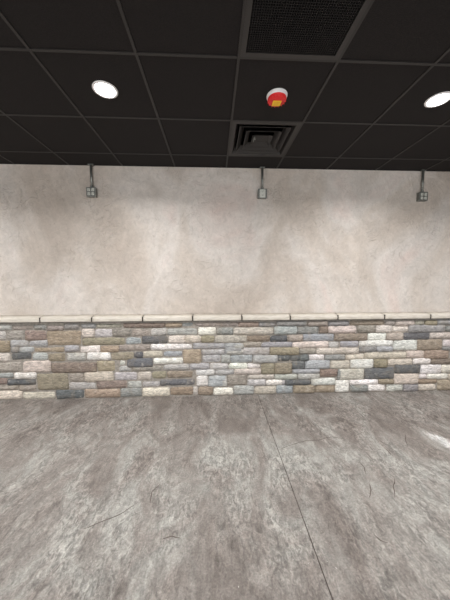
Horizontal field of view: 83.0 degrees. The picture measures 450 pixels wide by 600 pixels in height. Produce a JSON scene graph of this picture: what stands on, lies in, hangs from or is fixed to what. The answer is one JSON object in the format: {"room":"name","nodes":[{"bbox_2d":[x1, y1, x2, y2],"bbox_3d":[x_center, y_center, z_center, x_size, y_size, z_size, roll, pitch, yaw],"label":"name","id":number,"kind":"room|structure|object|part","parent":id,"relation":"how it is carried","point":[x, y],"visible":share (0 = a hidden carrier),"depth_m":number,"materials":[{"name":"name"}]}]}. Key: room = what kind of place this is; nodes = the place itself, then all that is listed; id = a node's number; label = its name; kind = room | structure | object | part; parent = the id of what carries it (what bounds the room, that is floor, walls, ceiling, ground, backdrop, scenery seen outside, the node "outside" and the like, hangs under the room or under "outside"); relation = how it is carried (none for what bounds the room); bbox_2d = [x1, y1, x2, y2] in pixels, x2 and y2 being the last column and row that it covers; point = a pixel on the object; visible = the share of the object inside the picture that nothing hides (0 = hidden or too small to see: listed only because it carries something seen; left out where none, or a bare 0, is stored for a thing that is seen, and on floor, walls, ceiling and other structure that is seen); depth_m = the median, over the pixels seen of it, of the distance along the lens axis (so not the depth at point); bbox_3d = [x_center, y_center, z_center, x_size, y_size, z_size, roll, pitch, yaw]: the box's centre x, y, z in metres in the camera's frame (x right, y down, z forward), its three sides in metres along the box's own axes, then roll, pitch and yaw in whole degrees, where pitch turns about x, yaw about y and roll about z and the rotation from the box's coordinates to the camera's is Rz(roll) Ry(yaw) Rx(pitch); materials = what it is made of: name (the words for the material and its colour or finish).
{"room":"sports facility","nodes":[
{"label":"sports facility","id":0,"kind":"room"},
{"bbox_2d":[0,164,449,400],"bbox_3d":[-0.143,-0.207,3.172,12.404,2.806,0.247,0,5,-3],"label":"wall","id":1,"kind":"structure","parent":0,"point":[153,240],"depth_m":3.12,"materials":[{"name":"paint"}]},
{"bbox_2d":[86,164,97,197],"bbox_3d":[-1.554,-1.389,2.958,0.108,0.378,0.059,0,5,-3],"label":"outlet box","id":2,"kind":"object","parent":1,"relation":"attached to","point":[91,192],"visible":1,"depth_m":2.95,"materials":[{"name":"metal"}]},
{"bbox_3d":[-1.553,-1.253,2.950,0.108,0.108,0.010,0,5,-3],"label":"plate","id":3,"kind":"part","parent":2,"relation":"part of","materials":[{"name":"metal"}]},
{"bbox_2d":[0,312,449,322],"bbox_3d":[-0.136,0.211,3.122,12.400,0.078,0.114,0,5,-3],"label":"trim","id":4,"kind":"structure","parent":1,"relation":"attached to","point":[362,315],"depth_m":3.09,"materials":[{"name":"stone"}]},
{"bbox_2d":[0,163,449,171],"bbox_3d":[-0.142,-1.580,3.025,12.400,0.006,0.020,0,5,-3],"label":"trim","id":5,"kind":"structure","parent":1,"relation":"attached to","point":[0,163],"depth_m":3.03,"materials":[{"name":"black metal"}]},
{"bbox_2d":[257,167,266,198],"bbox_3d":[0.446,-1.404,3.046,0.108,0.374,0.059,0,5,-3],"label":"outlet box","id":6,"kind":"object","parent":1,"relation":"attached to","point":[262,193],"visible":1,"depth_m":3.03,"materials":[{"name":"metal"}]},
{"bbox_3d":[0.448,-1.270,3.038,0.108,0.108,0.010,0,5,-3],"label":"plate","id":7,"kind":"part","parent":6,"relation":"part of","materials":[{"name":"metal"}]},
{"bbox_2d":[416,169,427,201],"bbox_3d":[2.437,-1.411,3.134,0.108,0.381,0.059,0,5,-3],"label":"outlet box","id":8,"kind":"object","parent":1,"relation":"attached to","point":[422,196],"visible":1,"depth_m":3.12,"materials":[{"name":"metal"}]},
{"bbox_3d":[2.438,-1.273,3.126,0.108,0.108,0.010,0,5,-3],"label":"plate","id":9,"kind":"part","parent":8,"relation":"part of","materials":[{"name":"metal"}]},
{"bbox_2d":[0,390,449,599],"bbox_3d":[0.035,1.506,-0.593,12.400,0.007,7.775,0,5,-3],"label":"floor","id":10,"kind":"structure","parent":0,"point":[305,496],"depth_m":1.71,"materials":[{"name":"concrete"}]},
{"bbox_2d":[0,0,449,170],"bbox_3d":[0.029,-1.276,-0.827,12.400,0.021,7.755,0,5,-3],"label":"ceiling","id":11,"kind":"structure","parent":0,"point":[179,74],"depth_m":1.76,"materials":[{"name":"black tile"}]},
{"bbox_2d":[92,80,117,98],"bbox_3d":[-0.844,-1.478,1.794,0.168,0.007,0.168,0,5,-3],"label":"recessed light","id":12,"kind":"object","parent":11,"relation":"in","point":[104,89],"visible":1,"depth_m":1.78,"materials":[{"name":"white plastic"}]},
{"bbox_2d":[229,121,301,156],"bbox_3d":[0.347,-1.636,2.446,0.599,0.213,0.599,0,5,-3],"label":"ceiling vent","id":13,"kind":"object","parent":11,"relation":"in","point":[247,138],"visible":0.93,"depth_m":2.50,"materials":[{"name":"black metal"}]},
{"bbox_2d":[267,88,287,106],"bbox_3d":[0.378,-1.463,1.853,0.150,0.052,0.150,0,5,-3],"label":"smoke detector","id":14,"kind":"object","parent":11,"relation":"attached to","point":[276,97],"visible":1,"depth_m":1.82,"materials":[{"name":"red plastic"}]},
{"bbox_2d":[240,0,370,59],"bbox_3d":[0.401,-1.563,1.230,0.599,0.262,0.599,0,5,-3],"label":"ceiling vent","id":15,"kind":"object","parent":11,"relation":"in","point":[288,29],"visible":0.98,"depth_m":1.35,"materials":[{"name":"black metal"}]},
{"bbox_2d":[424,91,449,107],"bbox_3d":[1.592,-1.492,1.901,0.168,0.007,0.168,0,5,-3],"label":"recessed light","id":16,"kind":"object","parent":11,"relation":"in","point":[436,100],"visible":1,"depth_m":1.90,"materials":[{"name":"white plastic"}]}
]}

